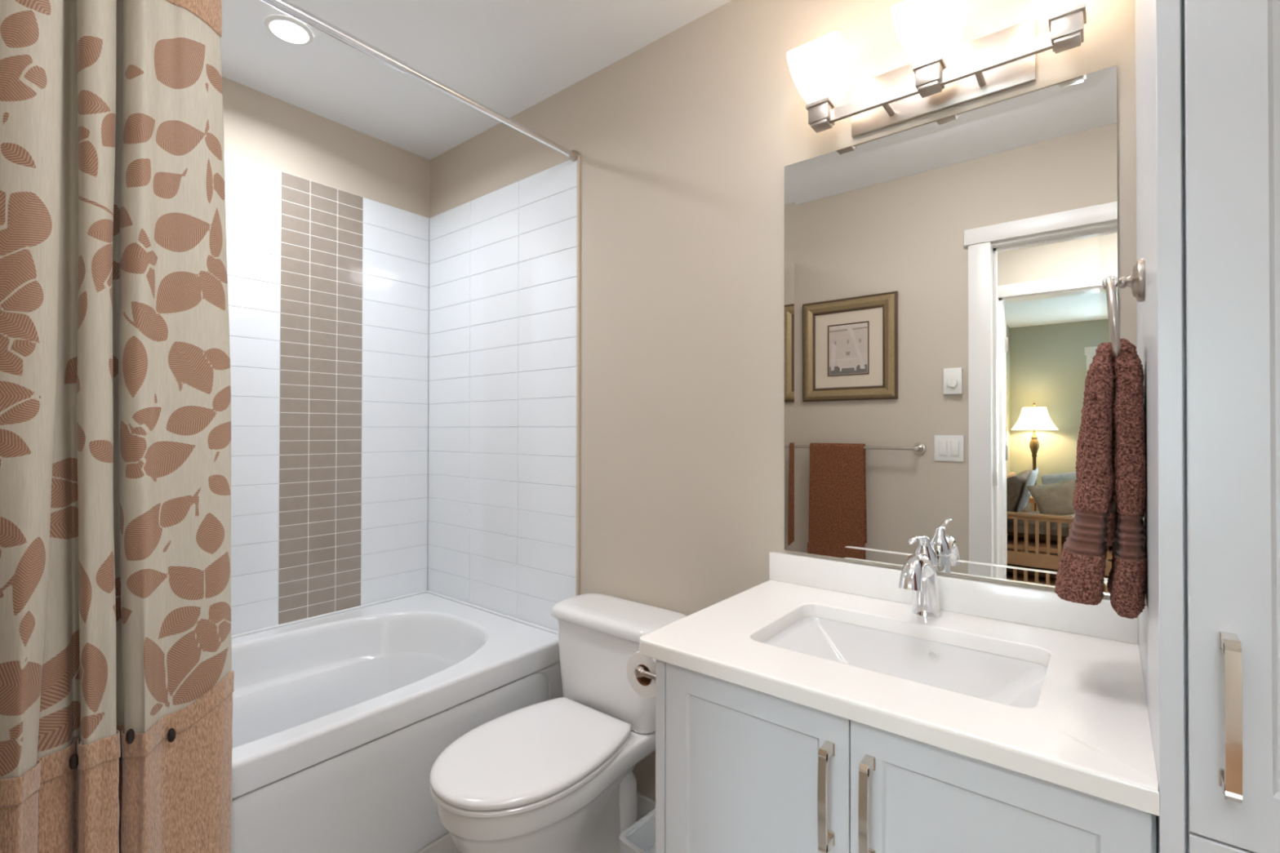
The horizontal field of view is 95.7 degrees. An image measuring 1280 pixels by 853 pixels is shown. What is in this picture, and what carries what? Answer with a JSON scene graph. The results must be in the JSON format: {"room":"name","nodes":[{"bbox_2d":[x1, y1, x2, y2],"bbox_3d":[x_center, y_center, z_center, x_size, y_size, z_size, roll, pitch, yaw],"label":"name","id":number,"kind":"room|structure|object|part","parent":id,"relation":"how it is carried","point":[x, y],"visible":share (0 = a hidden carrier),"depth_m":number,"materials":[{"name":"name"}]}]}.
{"room":"bathroom","nodes":[
{"label":"bathroom","id":0,"kind":"room"},
{"bbox_2d":[222,76,430,217],"bbox_3d":[-1.437,0.035,1.995,0.120,2.420,1.730,0,-1,39],"label":"wall","id":1,"kind":"structure","parent":0,"point":[260,128],"depth_m":2.19,"materials":[{"name":"beige paint"}]},
{"bbox_2d":[278,171,363,624],"bbox_3d":[-1.195,-0.100,2.186,0.003,1.627,0.292,0,-1,39],"label":"mosaic strip","id":2,"kind":"object","parent":1,"relation":"attached to","point":[321,312],"visible":1,"depth_m":2.18,"materials":[{"name":"brown tile"}]},
{"bbox_2d":[224,153,429,635],"bbox_3d":[-1.386,-0.102,1.955,0.009,1.627,1.489,0,-1,39],"label":"wall tiling","id":3,"kind":"structure","parent":1,"relation":"attached to","point":[394,523],"depth_m":2.31,"materials":[{"name":"white tile"}]},
{"bbox_2d":[416,832,460,852],"bbox_3d":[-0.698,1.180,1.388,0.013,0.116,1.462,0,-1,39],"label":"floor","id":4,"kind":"structure","parent":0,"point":[445,844],"depth_m":1.58,"materials":[{"name":"white tile"}]},
{"bbox_2d":[221,0,732,159],"bbox_3d":[-0.260,-1.230,1.056,3.300,0.100,1.730,0,-1,39],"label":"ceiling","id":5,"kind":"structure","parent":0,"point":[508,57],"depth_m":1.83,"materials":[{"name":"white paint"}]},
{"bbox_2d":[264,14,313,44],"bbox_3d":[-1.039,-1.172,1.719,0.124,0.008,0.124,0,-1,39],"label":"recessed light","id":6,"kind":"object","parent":5,"relation":"in","point":[288,29],"visible":1,"depth_m":1.72,"materials":[{"name":"white paint"}]},
{"bbox_2d":[430,0,1137,800],"bbox_3d":[0.282,0.035,1.642,3.000,2.420,0.120,0,-1,39],"label":"wall","id":7,"kind":"structure","parent":0,"point":[685,142],"depth_m":1.66,"materials":[{"name":"beige paint"}]},
{"bbox_2d":[259,0,579,161],"bbox_3d":[-0.684,-0.923,1.396,0.036,0.036,1.489,0,-1,39],"label":"shower curtain rod","id":8,"kind":"object","parent":7,"relation":"attached to","point":[286,6],"visible":1,"depth_m":1.46,"materials":[{"name":"silver metal"}]},
{"bbox_2d":[0,0,234,852],"bbox_3d":[-0.955,0.121,0.978,0.120,2.035,0.480,0,-1,36],"label":"shower curtain","id":9,"kind":"object","parent":8,"relation":"hanging from","point":[117,676],"visible":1,"depth_m":1.01,"materials":[{"name":"beige fabric"}]},
{"bbox_2d":[427,155,580,631],"bbox_3d":[-0.563,0.104,2.239,0.915,2.039,0.010,0,-1,39],"label":"wall tiling","id":10,"kind":"structure","parent":7,"relation":"attached to","point":[504,366],"depth_m":2.18,"materials":[{"name":"white tile"}]},
{"bbox_2d":[636,792,655,822],"bbox_3d":[0.070,1.184,1.718,0.755,0.116,0.013,0,-1,39],"label":"baseboard","id":11,"kind":"structure","parent":7,"relation":"attached to","point":[646,805],"depth_m":1.76,"materials":[{"name":"white paint"}]},
{"bbox_2d":[786,0,1093,137],"bbox_3d":[0.608,-0.778,1.216,0.582,0.175,0.145,0,-1,39],"label":"vanity light","id":12,"kind":"object","parent":7,"relation":"attached to","point":[940,75],"visible":1,"depth_m":1.20,"materials":[{"name":"white glass"}]},
{"bbox_3d":[0.421,-0.806,1.351,0.121,0.118,0.121,0,-1,39],"label":"lamp shade","id":13,"kind":"part","parent":12,"relation":"part of","materials":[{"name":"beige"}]},
{"bbox_2d":[805,96,836,133],"bbox_3d":[0.422,-0.721,1.349,0.055,0.051,0.055,0,-1,39],"label":"socket","id":14,"kind":"object","parent":12,"relation":"attached to","point":[822,110],"depth_m":1.33,"materials":[{"name":"silver metal"}]},
{"bbox_3d":[0.552,-0.714,1.296,0.013,0.013,0.070,0,-1,39],"label":"stem","id":15,"kind":"part","parent":12,"relation":"part of","materials":[{"name":"silver metal"}]},
{"bbox_3d":[0.601,-0.807,1.206,0.121,0.118,0.121,0,-1,39],"label":"lamp shade","id":16,"kind":"part","parent":12,"relation":"part of","materials":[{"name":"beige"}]},
{"bbox_2d":[912,55,946,97],"bbox_3d":[0.602,-0.722,1.204,0.055,0.051,0.055,0,-1,39],"label":"socket","id":17,"kind":"object","parent":12,"relation":"attached to","point":[930,71],"depth_m":1.19,"materials":[{"name":"silver metal"}]},
{"bbox_3d":[0.693,-0.714,1.183,0.013,0.013,0.070,0,-1,39],"label":"stem","id":18,"kind":"part","parent":12,"relation":"part of","materials":[{"name":"silver metal"}]},
{"bbox_3d":[0.780,-0.807,1.062,0.121,0.118,0.121,0,-1,39],"label":"lamp shade","id":19,"kind":"part","parent":12,"relation":"part of","materials":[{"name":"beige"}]},
{"bbox_2d":[1048,2,1086,53],"bbox_3d":[0.781,-0.723,1.060,0.055,0.051,0.055,0,-1,39],"label":"socket","id":20,"kind":"object","parent":12,"relation":"attached to","point":[1066,20],"depth_m":1.05,"materials":[{"name":"silver metal"}]},
{"bbox_2d":[784,65,1118,595],"bbox_3d":[0.629,-0.177,1.282,0.660,0.984,0.006,0,-1,39],"label":"mirror","id":21,"kind":"object","parent":7,"relation":"attached to","point":[946,319],"visible":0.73,"depth_m":1.25,"materials":[{"name":"clear glass"}]},
{"bbox_2d":[768,551,1138,644],"bbox_3d":[0.620,0.358,1.276,0.722,0.069,0.020,0,-1,39],"label":"backsplash","id":22,"kind":"structure","parent":7,"relation":"attached to","point":[1015,604],"depth_m":1.20,"materials":[{"name":"white stone"}]},
{"bbox_3d":[-0.264,1.290,1.037,3.300,0.100,1.730,0,-1,39],"label":"floor","id":23,"kind":"structure","parent":0,"visible":0},
{"bbox_2d":[231,590,563,852],"bbox_3d":[-1.044,0.970,1.669,0.875,0.538,1.470,0,-1,39],"label":"bathtub","id":24,"kind":"object","parent":23,"relation":"on","point":[342,719],"visible":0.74,"depth_m":1.67,"materials":[{"name":"white plastic"}]},
{"bbox_2d":[429,592,687,852],"bbox_3d":[-0.211,0.887,1.508,0.426,0.713,0.686,0,-1,39],"label":"toilet","id":25,"kind":"object","parent":23,"relation":"on","point":[554,775],"visible":0.91,"depth_m":1.45,"materials":[{"name":"white ceramic"}]},
{"bbox_3d":[-0.277,0.812,1.427,0.362,0.012,0.475,0,-1,39],"label":"seat","id":26,"kind":"part","parent":25,"relation":"part of","materials":[{"name":"white plastic"}]},
{"bbox_3d":[-0.273,0.792,1.431,0.364,0.023,0.487,0,-1,39],"label":"lid","id":27,"kind":"part","parent":25,"relation":"part of","materials":[{"name":"white plastic"}]},
{"bbox_3d":[-0.212,1.032,1.505,0.352,0.424,0.656,0,-1,39],"label":"bowl","id":28,"kind":"part","parent":25,"relation":"part of","materials":[{"name":"white ceramic"}]},
{"bbox_3d":[-0.058,0.696,1.698,0.394,0.249,0.190,0,-1,39],"label":"tank","id":29,"kind":"part","parent":25,"relation":"part of","materials":[{"name":"white ceramic"}]},
{"bbox_3d":[-0.060,0.552,1.696,0.426,0.038,0.208,0,-1,39],"label":"tank lid","id":30,"kind":"part","parent":25,"relation":"part of","materials":[{"name":"white ceramic"}]},
{"bbox_2d":[620,808,655,852],"bbox_3d":[0.109,1.118,1.412,0.244,0.248,0.241,0,-1,43],"label":"waste bin","id":31,"kind":"object","parent":23,"relation":"on","point":[640,837],"visible":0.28,"depth_m":1.46,"materials":[{"name":"white plastic"}]},
{"bbox_2d":[655,659,1156,852],"bbox_3d":[0.456,0.830,1.040,0.684,0.822,0.586,0,-1,39],"label":"vanity cabinet","id":32,"kind":"object","parent":23,"relation":"on","point":[740,769],"visible":0.91,"depth_m":0.85,"materials":[{"name":"white paint"}]},
{"bbox_2d":[634,666,655,679],"bbox_3d":[0.065,0.488,1.177,0.093,0.036,0.156,0,-1,39],"label":"toilet paper holder","id":33,"kind":"object","parent":32,"relation":"attached to","point":[640,671],"visible":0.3,"depth_m":1.14,"materials":[{"name":"silver metal"}]},
{"bbox_3d":[-0.001,0.488,1.153,0.021,0.021,0.022,0,-1,39],"label":"knob","id":34,"kind":"part","parent":33,"relation":"part of","materials":[{"name":"silver metal"}]},
{"bbox_2d":[626,651,655,698],"bbox_3d":[0.037,0.499,1.199,0.090,0.090,0.097,0,-1,39],"label":"toilet paper roll","id":35,"kind":"object","parent":33,"relation":"on","point":[644,686],"visible":0.37,"depth_m":1.17,"materials":[{"name":"white paper"}]},
{"bbox_3d":[0.035,0.488,1.124,0.075,0.036,0.036,0,-1,39],"label":"post","id":36,"kind":"part","parent":33,"relation":"part of","materials":[{"name":"silver metal"}]},
{"bbox_3d":[0.179,0.781,0.945,0.328,0.718,0.020,0,-1,39],"label":"door","id":37,"kind":"part","parent":32,"relation":"part of","materials":[{"name":"white paint"}]},
{"bbox_3d":[0.269,0.537,0.839,0.014,0.148,0.035,0,-1,39],"label":"handle","id":38,"kind":"part","parent":32,"relation":"part of","materials":[{"name":"silver metal"}]},
{"bbox_3d":[0.314,0.537,0.803,0.014,0.148,0.035,0,-1,39],"label":"handle","id":39,"kind":"part","parent":32,"relation":"part of","materials":[{"name":"silver metal"}]},
{"bbox_2d":[639,551,1159,816],"bbox_3d":[0.449,0.371,1.064,0.722,0.098,0.564,0,-1,39],"label":"countertop","id":40,"kind":"structure","parent":32,"relation":"on","point":[1088,731],"depth_m":0.96,"materials":[{"name":"white stone"}]},
{"bbox_2d":[763,616,1047,707],"bbox_3d":[0.458,0.481,1.044,0.481,0.124,0.322,0,-1,39],"label":"sink","id":41,"kind":"object","parent":40,"relation":"in","point":[1010,681],"visible":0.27,"depth_m":1.14,"materials":[{"name":"white ceramic"}]},
{"bbox_2d":[897,535,939,617],"bbox_3d":[0.563,0.304,1.172,0.054,0.175,0.169,0,-1,39],"label":"faucet","id":42,"kind":"object","parent":40,"relation":"on","point":[919,573],"visible":1,"depth_m":1.19,"materials":[{"name":"silver metal"}]},
{"bbox_3d":[0.561,0.293,1.169,0.043,0.075,0.162,0,-1,39],"label":"spout","id":43,"kind":"part","parent":42,"relation":"part of","materials":[{"name":"silver metal"}]},
{"bbox_3d":[0.559,0.230,1.168,0.017,0.026,0.105,0,-1,39],"label":"lever","id":44,"kind":"part","parent":42,"relation":"part of","materials":[{"name":"silver metal"}]},
{"bbox_3d":[0.435,0.780,0.738,0.326,0.718,0.020,0,-1,39],"label":"door","id":45,"kind":"part","parent":32,"relation":"part of","materials":[{"name":"white paint"}]},
{"bbox_2d":[1134,0,1279,852],"bbox_3d":[0.960,0.039,0.632,0.616,2.400,0.600,0,-1,39],"label":"tall cabinet","id":46,"kind":"object","parent":23,"relation":"on","point":[1207,72],"visible":0.99,"depth_m":0.59,"materials":[{"name":"white paint"}]},
{"bbox_2d":[1053,338,1146,618],"bbox_3d":[0.688,0.069,0.871,0.104,0.388,0.168,0,-1,39],"label":"hand towel","id":47,"kind":"object","parent":46,"relation":"attached to","point":[1112,428],"visible":0.98,"depth_m":0.81,"materials":[{"name":"brown fabric"}]},
{"bbox_2d":[1102,258,1145,361],"bbox_3d":[0.711,-0.161,0.854,0.047,0.164,0.142,0,-1,39],"label":"towel ring","id":48,"kind":"object","parent":46,"relation":"attached to","point":[1135,282],"visible":0.84,"depth_m":0.82,"materials":[{"name":"silver metal"}]},
{"bbox_3d":[0.707,-0.212,0.858,0.034,0.026,0.026,0,-1,39],"label":"post","id":49,"kind":"part","parent":48,"relation":"part of","materials":[{"name":"silver metal"}]},
{"bbox_3d":[0.724,-0.212,0.844,0.014,0.062,0.062,0,-1,39],"label":"mounting plate","id":50,"kind":"part","parent":48,"relation":"part of","materials":[{"name":"silver metal"}]},
{"bbox_3d":[0.799,0.780,0.428,0.572,0.714,0.021,0,-1,39],"label":"door","id":51,"kind":"part","parent":46,"relation":"part of","materials":[{"name":"white paint"}]},
{"bbox_3d":[0.583,0.286,0.572,0.014,0.156,0.035,0,-1,39],"label":"handle","id":52,"kind":"part","parent":46,"relation":"part of","materials":[{"name":"silver metal"}]},
{"bbox_3d":[0.801,-0.361,0.437,0.572,1.564,0.021,0,-1,39],"label":"door","id":53,"kind":"part","parent":46,"relation":"part of","materials":[{"name":"white paint"}]}
]}

